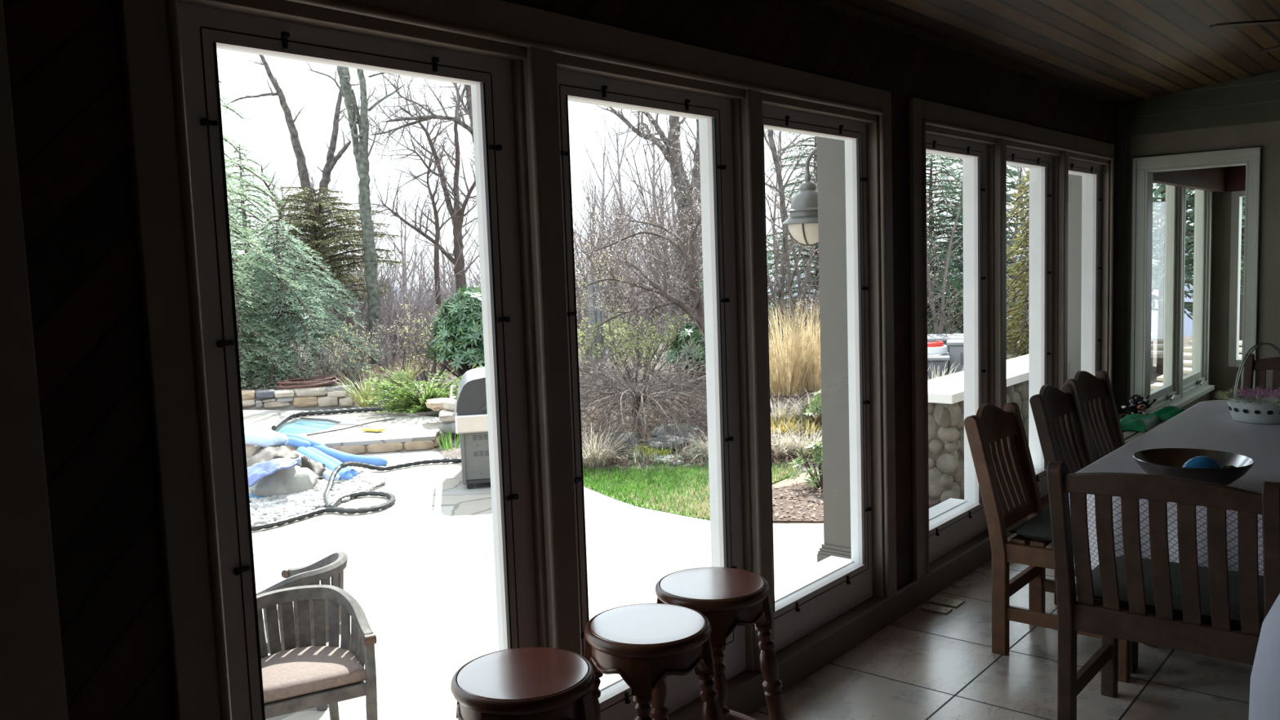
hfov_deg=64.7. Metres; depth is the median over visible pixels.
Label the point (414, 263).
bare shrub
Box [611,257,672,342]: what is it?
bare shrub
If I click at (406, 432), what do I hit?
spa
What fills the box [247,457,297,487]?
tarp
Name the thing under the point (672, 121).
tree
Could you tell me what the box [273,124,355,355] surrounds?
bare tree
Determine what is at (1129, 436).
slatted bench
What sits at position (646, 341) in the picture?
shrub
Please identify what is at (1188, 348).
deck
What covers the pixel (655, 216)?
bare shrub
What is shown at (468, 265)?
bare shrub
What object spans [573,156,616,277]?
bare tree
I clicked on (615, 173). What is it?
bare tree
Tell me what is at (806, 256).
pine
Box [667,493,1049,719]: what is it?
baseboard
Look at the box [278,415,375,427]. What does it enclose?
pole
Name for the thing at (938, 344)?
coiled hose
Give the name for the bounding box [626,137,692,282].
bare tree
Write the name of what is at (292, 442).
tube
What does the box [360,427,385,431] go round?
brush
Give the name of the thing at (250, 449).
boulder
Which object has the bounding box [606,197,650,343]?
bare tree
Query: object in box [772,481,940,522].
mulch
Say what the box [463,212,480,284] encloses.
bare tree
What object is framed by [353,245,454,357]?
bare shrub
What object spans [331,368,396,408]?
yucca
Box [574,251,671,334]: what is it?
bare shrub
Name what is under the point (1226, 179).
trim
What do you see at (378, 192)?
bare tree
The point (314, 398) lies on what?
stone wall
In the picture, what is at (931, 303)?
tree
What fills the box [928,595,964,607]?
outlet plate
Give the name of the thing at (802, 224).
lantern
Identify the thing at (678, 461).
paving stone
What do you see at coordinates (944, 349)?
coiled hose
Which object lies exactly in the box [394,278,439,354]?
bare shrub
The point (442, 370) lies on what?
shrub
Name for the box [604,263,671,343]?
bare shrub
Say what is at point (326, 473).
tube
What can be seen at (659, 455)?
paving stone
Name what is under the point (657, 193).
bare tree
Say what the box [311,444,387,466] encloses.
tube
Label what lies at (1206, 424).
tablecloth
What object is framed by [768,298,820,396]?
ornamental grass
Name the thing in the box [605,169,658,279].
bare tree
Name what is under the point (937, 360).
utility box
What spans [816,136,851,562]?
porch column
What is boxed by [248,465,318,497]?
boulder
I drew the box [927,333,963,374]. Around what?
utility box
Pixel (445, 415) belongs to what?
flat rock
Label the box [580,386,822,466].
leaf litter
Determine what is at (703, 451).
clump
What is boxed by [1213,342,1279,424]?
basket
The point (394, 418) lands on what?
pole
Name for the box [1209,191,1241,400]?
wall
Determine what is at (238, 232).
evergreen tree
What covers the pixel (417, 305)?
bare shrub
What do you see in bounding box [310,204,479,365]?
bare shrub
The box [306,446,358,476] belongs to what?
tube
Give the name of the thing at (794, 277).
bare tree
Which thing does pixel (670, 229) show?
bare tree
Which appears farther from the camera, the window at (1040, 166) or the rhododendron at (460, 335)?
the rhododendron at (460, 335)
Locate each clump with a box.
[581,420,644,467]
[681,430,708,459]
[769,393,817,424]
[770,409,817,437]
[770,422,817,459]
[770,426,786,457]
[771,415,822,457]
[776,387,821,424]
[782,414,822,439]
[928,360,962,378]
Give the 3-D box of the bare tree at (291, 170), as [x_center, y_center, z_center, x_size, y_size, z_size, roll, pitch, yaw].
[-15.786,-4.219,49.867,2.892,10.454,4.011,2,7,39]
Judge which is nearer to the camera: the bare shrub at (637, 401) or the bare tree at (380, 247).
the bare shrub at (637, 401)
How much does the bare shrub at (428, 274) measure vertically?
2.388 m
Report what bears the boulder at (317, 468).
on the gravel at (273, 508)
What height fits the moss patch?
0.148 m
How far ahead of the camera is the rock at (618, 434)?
12.16 m
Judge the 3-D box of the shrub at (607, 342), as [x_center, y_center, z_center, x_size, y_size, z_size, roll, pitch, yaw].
[-0.833,-0.095,14.617,1.670,1.322,1.718,-2,5,1]
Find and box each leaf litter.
[240,351,458,386]
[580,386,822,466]
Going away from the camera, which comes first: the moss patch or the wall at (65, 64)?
the wall at (65, 64)
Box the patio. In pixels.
[251,411,823,719]
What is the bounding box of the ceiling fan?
[1209,19,1279,53]
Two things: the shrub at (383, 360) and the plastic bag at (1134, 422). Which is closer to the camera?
the plastic bag at (1134, 422)
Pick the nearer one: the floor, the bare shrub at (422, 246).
the floor
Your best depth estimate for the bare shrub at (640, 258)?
23.21 m
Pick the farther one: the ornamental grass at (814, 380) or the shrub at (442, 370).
the shrub at (442, 370)
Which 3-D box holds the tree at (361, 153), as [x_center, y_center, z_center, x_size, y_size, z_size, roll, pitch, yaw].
[-6.005,-3.072,21.143,2.896,7.376,1.291,-7,7,-41]
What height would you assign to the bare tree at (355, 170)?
7.872 m
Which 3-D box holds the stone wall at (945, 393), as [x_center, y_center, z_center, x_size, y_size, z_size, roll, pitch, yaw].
[5.118,0.522,12.484,0.716,1.155,7.739,3,7,40]
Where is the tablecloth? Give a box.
[1068,400,1279,575]
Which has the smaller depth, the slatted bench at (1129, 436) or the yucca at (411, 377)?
the slatted bench at (1129, 436)
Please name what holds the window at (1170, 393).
in the wall at (1206, 397)
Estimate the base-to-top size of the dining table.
0.718 m
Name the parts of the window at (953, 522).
sill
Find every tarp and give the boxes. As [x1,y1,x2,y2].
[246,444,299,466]
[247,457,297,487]
[248,493,264,498]
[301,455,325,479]
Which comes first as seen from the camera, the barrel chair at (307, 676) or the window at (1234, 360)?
the barrel chair at (307, 676)
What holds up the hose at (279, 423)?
on the spa
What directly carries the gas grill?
on the patio
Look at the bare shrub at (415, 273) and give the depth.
22.88 m
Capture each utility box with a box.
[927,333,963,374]
[927,352,950,379]
[946,338,963,373]
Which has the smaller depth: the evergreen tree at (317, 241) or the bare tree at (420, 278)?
the evergreen tree at (317, 241)
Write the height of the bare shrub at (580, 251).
2.360 m
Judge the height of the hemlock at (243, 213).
5.429 m
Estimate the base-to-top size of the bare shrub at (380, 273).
3.122 m
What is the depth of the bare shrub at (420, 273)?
24.57 m
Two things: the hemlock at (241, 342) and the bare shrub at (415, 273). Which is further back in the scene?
the bare shrub at (415, 273)
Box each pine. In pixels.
[662,235,804,344]
[764,133,928,343]
[928,156,1029,333]
[1151,182,1243,373]
[1151,183,1244,354]
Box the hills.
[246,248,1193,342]
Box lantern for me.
[782,146,818,246]
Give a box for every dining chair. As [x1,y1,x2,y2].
[964,401,1156,682]
[1029,383,1093,604]
[1064,370,1124,462]
[1242,353,1279,392]
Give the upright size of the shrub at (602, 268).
2.418 m
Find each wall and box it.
[0,0,1118,719]
[241,384,355,410]
[928,333,1157,502]
[1125,121,1279,412]
[1181,191,1213,409]
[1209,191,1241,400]
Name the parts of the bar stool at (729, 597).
leg, seat, leg, apron moulding, leg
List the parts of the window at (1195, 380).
crank handle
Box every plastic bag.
[1120,413,1160,432]
[1149,405,1186,421]
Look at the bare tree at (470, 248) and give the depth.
48.32 m
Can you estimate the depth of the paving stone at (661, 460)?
11.73 m
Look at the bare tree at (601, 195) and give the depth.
45.76 m
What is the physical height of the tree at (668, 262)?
4.948 m
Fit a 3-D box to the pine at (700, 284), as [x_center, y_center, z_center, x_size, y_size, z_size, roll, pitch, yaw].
[1.846,-1.568,19.953,2.583,3.221,3.134,-6,7,-35]
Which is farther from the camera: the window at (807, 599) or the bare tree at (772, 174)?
the bare tree at (772, 174)
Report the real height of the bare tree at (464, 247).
7.788 m
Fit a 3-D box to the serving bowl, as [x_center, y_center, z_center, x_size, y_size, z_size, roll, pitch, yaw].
[1.885,0.385,3.453,0.364,0.103,0.364,3,7,40]
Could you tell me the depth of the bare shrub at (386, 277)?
25.63 m
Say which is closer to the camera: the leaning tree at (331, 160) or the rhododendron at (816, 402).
the rhododendron at (816, 402)
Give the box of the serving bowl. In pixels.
[1133,448,1254,485]
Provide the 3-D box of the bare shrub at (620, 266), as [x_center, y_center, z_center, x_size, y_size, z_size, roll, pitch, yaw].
[-0.646,-1.688,27.465,2.424,2.917,2.695,-4,6,-18]
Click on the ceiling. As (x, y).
(1117, 52)
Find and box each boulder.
[245,444,277,458]
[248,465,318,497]
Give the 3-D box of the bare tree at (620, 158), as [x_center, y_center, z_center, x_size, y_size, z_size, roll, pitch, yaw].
[-0.611,-3.813,36.967,2.331,7.378,1.983,-4,6,-19]
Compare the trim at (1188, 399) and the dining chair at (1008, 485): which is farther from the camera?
the trim at (1188, 399)
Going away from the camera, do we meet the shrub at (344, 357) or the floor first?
the floor
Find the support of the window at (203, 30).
attached to the wall at (65, 64)
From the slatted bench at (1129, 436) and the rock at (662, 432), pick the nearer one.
the slatted bench at (1129, 436)
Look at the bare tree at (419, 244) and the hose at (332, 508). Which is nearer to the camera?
the hose at (332, 508)
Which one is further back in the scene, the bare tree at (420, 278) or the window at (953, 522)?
the bare tree at (420, 278)
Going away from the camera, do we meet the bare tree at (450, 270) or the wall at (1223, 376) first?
the wall at (1223, 376)
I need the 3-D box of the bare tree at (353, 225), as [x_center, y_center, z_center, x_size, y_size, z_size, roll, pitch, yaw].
[-7.604,-1.922,27.821,1.768,4.500,1.620,-6,7,-35]
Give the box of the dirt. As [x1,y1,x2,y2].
[772,472,823,523]
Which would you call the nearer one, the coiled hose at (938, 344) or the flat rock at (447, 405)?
the flat rock at (447, 405)
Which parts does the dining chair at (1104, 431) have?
leg, crest rail, leg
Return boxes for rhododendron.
[424,282,484,379]
[663,320,706,384]
[786,438,822,488]
[796,389,822,431]
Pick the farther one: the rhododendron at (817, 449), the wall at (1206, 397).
the rhododendron at (817, 449)
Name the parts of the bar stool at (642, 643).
leg, leg, seat, apron moulding, leg, leg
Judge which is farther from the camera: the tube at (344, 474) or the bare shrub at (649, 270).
the bare shrub at (649, 270)
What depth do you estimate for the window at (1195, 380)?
8.46 m
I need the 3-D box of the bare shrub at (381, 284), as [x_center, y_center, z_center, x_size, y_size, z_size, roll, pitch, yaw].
[-6.479,-1.538,21.939,3.805,3.631,3.422,-3,5,-7]
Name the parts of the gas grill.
lid handle, corner post, lid, rail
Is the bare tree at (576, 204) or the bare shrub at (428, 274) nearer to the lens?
the bare shrub at (428, 274)
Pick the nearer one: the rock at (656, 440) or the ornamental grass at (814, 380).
the rock at (656, 440)
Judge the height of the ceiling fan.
0.326 m
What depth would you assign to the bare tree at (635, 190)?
44.90 m
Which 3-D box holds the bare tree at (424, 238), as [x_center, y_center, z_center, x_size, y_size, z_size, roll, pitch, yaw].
[-12.064,-3.304,55.870,2.959,8.219,3.228,2,7,40]
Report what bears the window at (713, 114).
attached to the wall at (65, 64)
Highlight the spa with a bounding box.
[243,409,442,454]
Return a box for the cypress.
[1006,169,1029,359]
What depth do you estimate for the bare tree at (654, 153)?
29.15 m
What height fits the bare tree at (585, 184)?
6.078 m
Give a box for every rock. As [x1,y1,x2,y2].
[425,397,455,410]
[438,409,454,422]
[438,422,455,433]
[439,431,458,441]
[442,400,456,411]
[606,431,639,453]
[627,452,639,457]
[646,434,684,451]
[648,423,706,436]
[677,431,706,445]
[804,497,822,502]
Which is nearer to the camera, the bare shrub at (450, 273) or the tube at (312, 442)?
the tube at (312, 442)
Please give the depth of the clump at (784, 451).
11.69 m
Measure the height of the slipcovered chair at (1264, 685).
0.812 m
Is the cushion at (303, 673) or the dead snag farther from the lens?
the dead snag
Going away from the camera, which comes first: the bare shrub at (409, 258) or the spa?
the spa
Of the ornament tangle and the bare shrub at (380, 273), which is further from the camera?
the bare shrub at (380, 273)
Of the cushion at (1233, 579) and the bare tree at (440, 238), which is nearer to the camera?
the cushion at (1233, 579)
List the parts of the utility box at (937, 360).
lid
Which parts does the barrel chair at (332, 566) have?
leg, arm, rail, seat frame, leg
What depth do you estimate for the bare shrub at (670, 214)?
25.54 m
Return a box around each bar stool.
[450,646,595,719]
[584,603,723,719]
[648,566,785,719]
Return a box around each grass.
[768,297,821,391]
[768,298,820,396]
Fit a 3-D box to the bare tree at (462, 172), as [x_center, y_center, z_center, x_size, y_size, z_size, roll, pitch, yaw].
[-10.242,-5.153,58.575,3.739,11.837,3.181,-4,6,-23]
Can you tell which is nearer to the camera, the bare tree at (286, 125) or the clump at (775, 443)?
the clump at (775, 443)
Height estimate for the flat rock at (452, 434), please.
0.214 m
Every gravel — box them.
[248,470,386,524]
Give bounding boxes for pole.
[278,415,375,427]
[306,417,395,435]
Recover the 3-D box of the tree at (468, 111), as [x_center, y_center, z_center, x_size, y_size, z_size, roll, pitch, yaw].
[-4.298,-3.414,21.148,3.513,7.460,2.876,-2,5,5]
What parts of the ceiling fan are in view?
blade, blade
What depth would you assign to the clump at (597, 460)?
11.67 m
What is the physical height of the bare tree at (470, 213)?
8.736 m
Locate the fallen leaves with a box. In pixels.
[772,479,823,521]
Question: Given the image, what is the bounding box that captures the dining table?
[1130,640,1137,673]
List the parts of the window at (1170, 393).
crank handle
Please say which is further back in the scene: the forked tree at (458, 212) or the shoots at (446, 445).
the forked tree at (458, 212)
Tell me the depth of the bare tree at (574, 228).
33.19 m
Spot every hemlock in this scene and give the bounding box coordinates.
[225,144,319,364]
[231,251,282,389]
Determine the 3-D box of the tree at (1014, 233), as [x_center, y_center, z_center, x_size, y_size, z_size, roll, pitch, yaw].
[6.688,-2.779,17.732,3.931,5.484,3.229,3,7,40]
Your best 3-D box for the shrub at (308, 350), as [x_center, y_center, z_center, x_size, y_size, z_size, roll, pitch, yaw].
[-5.938,0.036,18.529,1.634,1.070,1.320,2,7,36]
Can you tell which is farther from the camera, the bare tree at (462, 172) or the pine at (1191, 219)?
the bare tree at (462, 172)
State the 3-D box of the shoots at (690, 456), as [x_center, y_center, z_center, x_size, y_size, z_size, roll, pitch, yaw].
[0.297,1.075,11.849,1.133,0.276,0.578,-2,5,5]
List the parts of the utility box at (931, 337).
lid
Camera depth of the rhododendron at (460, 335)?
17.51 m
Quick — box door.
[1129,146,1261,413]
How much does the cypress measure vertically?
3.568 m
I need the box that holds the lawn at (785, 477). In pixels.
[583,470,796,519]
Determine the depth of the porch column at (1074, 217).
10.56 m
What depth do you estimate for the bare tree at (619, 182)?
27.33 m
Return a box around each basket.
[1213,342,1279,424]
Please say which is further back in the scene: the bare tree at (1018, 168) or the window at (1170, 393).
the bare tree at (1018, 168)
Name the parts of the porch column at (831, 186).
moulding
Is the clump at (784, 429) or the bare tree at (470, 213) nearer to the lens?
the clump at (784, 429)
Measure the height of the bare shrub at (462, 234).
3.767 m
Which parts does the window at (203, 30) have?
frame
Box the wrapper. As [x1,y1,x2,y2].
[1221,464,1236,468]
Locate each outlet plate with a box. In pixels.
[920,603,952,614]
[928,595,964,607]
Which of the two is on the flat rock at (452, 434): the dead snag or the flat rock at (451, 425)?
the flat rock at (451, 425)
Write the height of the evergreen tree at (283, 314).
3.874 m
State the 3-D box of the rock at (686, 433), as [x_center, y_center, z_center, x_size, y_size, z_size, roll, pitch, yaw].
[0.607,0.984,12.487,0.467,0.179,0.474,-5,6,-26]
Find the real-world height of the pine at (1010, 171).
4.416 m
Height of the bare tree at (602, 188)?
7.775 m
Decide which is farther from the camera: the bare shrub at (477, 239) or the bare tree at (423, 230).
the bare tree at (423, 230)
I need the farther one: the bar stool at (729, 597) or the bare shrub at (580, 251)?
the bare shrub at (580, 251)
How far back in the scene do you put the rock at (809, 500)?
9.77 m
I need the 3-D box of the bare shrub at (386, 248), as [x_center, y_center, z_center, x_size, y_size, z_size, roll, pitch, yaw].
[-6.785,-1.126,22.890,4.045,2.849,3.503,2,7,38]
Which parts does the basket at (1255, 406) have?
handle, handle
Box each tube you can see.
[244,421,288,445]
[244,430,275,447]
[281,432,325,446]
[286,436,311,448]
[292,450,340,481]
[296,446,352,479]
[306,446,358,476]
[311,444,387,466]
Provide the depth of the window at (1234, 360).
8.59 m
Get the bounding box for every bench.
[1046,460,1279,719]
[1118,412,1164,444]
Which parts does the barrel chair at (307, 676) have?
rail, seat frame, leg, arm, leg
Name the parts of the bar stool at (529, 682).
leg, apron moulding, seat, leg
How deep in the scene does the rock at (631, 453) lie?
11.93 m
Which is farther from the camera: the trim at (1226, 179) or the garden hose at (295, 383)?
the garden hose at (295, 383)
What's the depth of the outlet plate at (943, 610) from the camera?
4.42 m
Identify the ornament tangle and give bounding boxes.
[1121,394,1156,414]
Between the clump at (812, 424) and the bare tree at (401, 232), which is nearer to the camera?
the clump at (812, 424)
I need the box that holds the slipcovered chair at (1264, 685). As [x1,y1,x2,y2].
[1248,593,1279,719]
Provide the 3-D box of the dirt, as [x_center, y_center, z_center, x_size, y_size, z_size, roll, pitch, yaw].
[1.464,1.349,10.835,3.600,0.114,3.500,3,7,40]
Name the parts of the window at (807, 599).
sill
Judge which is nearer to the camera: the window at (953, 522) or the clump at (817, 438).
the window at (953, 522)
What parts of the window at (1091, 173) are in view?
frame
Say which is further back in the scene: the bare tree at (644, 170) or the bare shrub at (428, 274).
the bare tree at (644, 170)
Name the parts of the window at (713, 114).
sill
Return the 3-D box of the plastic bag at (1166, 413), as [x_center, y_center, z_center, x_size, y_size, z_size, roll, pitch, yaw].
[3.405,0.333,6.450,0.296,0.079,0.215,-5,6,-32]
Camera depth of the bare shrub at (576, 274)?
22.75 m
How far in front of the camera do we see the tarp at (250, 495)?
10.72 m
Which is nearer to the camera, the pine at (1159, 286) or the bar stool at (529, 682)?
the bar stool at (529, 682)
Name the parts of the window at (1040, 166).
frame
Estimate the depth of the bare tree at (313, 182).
25.13 m
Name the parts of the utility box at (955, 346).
lid, access panel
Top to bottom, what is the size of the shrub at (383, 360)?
1.546 m
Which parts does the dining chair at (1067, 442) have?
leg, crest rail, leg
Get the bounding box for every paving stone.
[655,457,674,463]
[657,453,672,457]
[663,454,681,460]
[668,459,684,466]
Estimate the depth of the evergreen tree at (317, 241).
21.82 m
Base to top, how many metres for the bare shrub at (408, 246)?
3.096 m
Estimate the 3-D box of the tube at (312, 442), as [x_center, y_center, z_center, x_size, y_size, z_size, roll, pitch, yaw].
[-4.411,1.079,13.198,0.820,0.236,0.149,1,6,26]
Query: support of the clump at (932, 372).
on the stone wall at (945, 393)
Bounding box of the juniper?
[360,365,481,413]
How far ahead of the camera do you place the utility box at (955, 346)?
14.38 m
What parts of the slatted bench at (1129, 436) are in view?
seat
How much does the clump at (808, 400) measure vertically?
0.439 m
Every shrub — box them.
[247,222,427,368]
[254,266,359,363]
[262,332,348,386]
[270,248,417,359]
[293,246,424,360]
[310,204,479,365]
[311,230,454,365]
[319,310,377,392]
[327,252,433,355]
[328,276,408,356]
[330,275,392,355]
[334,273,426,358]
[337,262,432,357]
[339,248,471,363]
[343,272,431,360]
[345,302,433,383]
[346,257,449,359]
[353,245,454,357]
[357,246,443,356]
[359,271,443,359]
[360,274,453,355]
[363,254,479,361]
[386,287,456,391]
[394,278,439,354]
[398,274,448,351]
[402,273,475,337]
[403,261,478,317]
[403,265,476,349]
[406,234,480,315]
[410,239,480,302]
[421,273,453,315]
[422,273,479,319]
[573,204,677,344]
[573,235,644,377]
[574,250,617,346]
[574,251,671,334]
[576,274,632,340]
[577,311,639,393]
[577,328,773,459]
[580,266,652,341]
[581,246,702,338]
[581,270,650,342]
[581,304,692,382]
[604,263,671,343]
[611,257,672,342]
[622,216,703,316]
[635,259,673,342]
[640,213,703,313]
[927,279,1016,333]
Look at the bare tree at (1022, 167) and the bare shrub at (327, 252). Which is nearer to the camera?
the bare shrub at (327, 252)
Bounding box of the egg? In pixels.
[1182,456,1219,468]
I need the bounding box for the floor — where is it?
[748,542,1253,719]
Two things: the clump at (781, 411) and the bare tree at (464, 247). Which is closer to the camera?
the clump at (781, 411)
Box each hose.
[251,457,461,531]
[271,406,394,430]
[274,375,340,388]
[927,340,943,346]
[927,344,948,355]
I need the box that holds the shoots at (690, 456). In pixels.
[617,437,708,465]
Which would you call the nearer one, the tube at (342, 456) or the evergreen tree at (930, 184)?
the tube at (342, 456)
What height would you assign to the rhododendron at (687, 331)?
1.050 m
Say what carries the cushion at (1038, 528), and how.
on the dining chair at (1008, 485)
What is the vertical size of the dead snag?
1.240 m
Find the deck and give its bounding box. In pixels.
[1150,340,1242,389]
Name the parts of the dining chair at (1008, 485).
leg, crest rail, rail, seat rail, leg, seat, seat rail, leg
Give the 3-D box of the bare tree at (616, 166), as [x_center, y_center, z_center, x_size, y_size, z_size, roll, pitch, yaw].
[-0.666,-2.754,26.879,1.359,5.058,1.598,3,7,42]
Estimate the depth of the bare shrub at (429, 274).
25.71 m
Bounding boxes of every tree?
[218,76,332,390]
[223,54,351,349]
[231,149,313,286]
[235,186,412,363]
[235,219,389,391]
[271,118,353,275]
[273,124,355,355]
[275,160,326,261]
[281,169,357,277]
[306,61,409,368]
[324,73,479,307]
[336,70,476,208]
[337,191,396,308]
[342,225,394,315]
[348,169,407,310]
[354,182,397,279]
[360,163,439,313]
[373,181,432,343]
[377,247,398,320]
[393,230,445,308]
[397,231,448,353]
[405,238,446,300]
[408,179,479,319]
[418,244,452,302]
[421,233,463,302]
[434,182,480,296]
[439,172,478,296]
[462,213,479,288]
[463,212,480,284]
[465,226,479,288]
[466,248,480,290]
[570,151,640,361]
[572,142,622,301]
[572,174,702,368]
[572,204,608,332]
[573,107,645,291]
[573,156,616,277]
[573,192,819,373]
[573,227,587,306]
[575,159,627,276]
[576,173,638,320]
[578,106,799,373]
[585,190,644,302]
[586,106,657,335]
[593,166,645,320]
[595,104,701,341]
[597,167,643,342]
[599,158,650,295]
[600,112,696,342]
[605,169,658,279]
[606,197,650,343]
[616,157,676,343]
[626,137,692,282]
[630,216,653,333]
[631,192,671,299]
[636,115,695,272]
[651,136,693,266]
[662,114,819,357]
[663,141,702,288]
[663,229,676,342]
[764,129,817,367]
[764,130,795,241]
[773,276,799,329]
[925,153,1028,342]
[926,156,1029,353]
[926,158,1015,333]
[1006,166,1029,290]
[1006,167,1029,311]
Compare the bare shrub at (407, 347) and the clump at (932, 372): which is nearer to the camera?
the clump at (932, 372)
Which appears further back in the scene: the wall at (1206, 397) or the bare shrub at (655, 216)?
the bare shrub at (655, 216)
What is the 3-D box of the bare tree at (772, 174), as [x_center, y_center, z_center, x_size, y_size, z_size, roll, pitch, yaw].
[2.631,-4.416,28.233,3.200,8.341,2.308,2,6,33]
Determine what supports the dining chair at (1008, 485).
on the floor
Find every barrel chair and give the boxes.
[256,551,351,711]
[256,584,377,719]
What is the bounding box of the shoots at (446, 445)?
[433,425,460,451]
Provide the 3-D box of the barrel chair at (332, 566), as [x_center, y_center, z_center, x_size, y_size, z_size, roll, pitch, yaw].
[-1.945,1.510,5.726,0.595,0.765,0.650,-1,6,14]
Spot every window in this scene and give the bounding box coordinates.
[177,2,537,719]
[556,69,746,719]
[761,105,872,652]
[925,133,987,563]
[1006,148,1052,497]
[1068,159,1102,408]
[1150,184,1183,413]
[1180,187,1211,399]
[1227,191,1245,367]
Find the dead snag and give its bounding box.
[587,280,605,361]
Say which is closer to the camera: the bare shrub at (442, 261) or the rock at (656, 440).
the rock at (656, 440)
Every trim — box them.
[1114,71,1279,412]
[1152,164,1245,192]
[1168,385,1214,408]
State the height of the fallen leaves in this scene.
0.106 m
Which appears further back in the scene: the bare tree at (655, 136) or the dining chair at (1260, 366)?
the bare tree at (655, 136)
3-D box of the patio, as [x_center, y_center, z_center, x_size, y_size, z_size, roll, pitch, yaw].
[-8.158,1.960,7.931,18.450,0.120,19.200,3,7,40]
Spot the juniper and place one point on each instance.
(415, 401)
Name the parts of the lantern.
globe, gooseneck arm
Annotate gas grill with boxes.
[449,366,490,488]
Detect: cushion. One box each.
[261,645,365,703]
[1008,507,1052,542]
[1075,555,1264,626]
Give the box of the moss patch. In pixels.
[616,443,675,456]
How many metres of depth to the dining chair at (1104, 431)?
5.10 m
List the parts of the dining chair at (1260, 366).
leg, crest rail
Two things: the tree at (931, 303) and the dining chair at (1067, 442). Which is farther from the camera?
the tree at (931, 303)
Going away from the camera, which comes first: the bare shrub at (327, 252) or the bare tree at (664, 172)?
the bare shrub at (327, 252)
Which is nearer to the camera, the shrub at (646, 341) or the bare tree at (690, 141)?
the shrub at (646, 341)
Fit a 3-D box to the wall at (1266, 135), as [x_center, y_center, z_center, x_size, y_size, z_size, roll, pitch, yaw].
[5.578,-0.239,4.857,6.125,2.272,0.120,3,7,40]
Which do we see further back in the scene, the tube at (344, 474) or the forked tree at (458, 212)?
the forked tree at (458, 212)
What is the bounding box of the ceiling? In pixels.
[809,0,1279,105]
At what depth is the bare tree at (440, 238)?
57.83 m
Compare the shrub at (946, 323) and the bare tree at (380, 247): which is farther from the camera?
the bare tree at (380, 247)
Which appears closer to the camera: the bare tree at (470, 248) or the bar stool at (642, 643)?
the bar stool at (642, 643)
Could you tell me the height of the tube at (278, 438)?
0.163 m
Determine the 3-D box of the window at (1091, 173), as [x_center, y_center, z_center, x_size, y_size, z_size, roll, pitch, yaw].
[2.693,-0.247,6.372,0.182,1.967,0.889,3,7,40]
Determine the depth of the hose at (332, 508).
10.48 m
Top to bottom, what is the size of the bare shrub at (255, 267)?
2.679 m
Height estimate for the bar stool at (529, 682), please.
0.662 m
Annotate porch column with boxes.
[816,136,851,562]
[1067,173,1081,379]
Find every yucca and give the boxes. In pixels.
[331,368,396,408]
[382,355,427,386]
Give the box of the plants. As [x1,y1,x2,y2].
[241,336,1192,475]
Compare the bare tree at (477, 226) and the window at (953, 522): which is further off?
the bare tree at (477, 226)

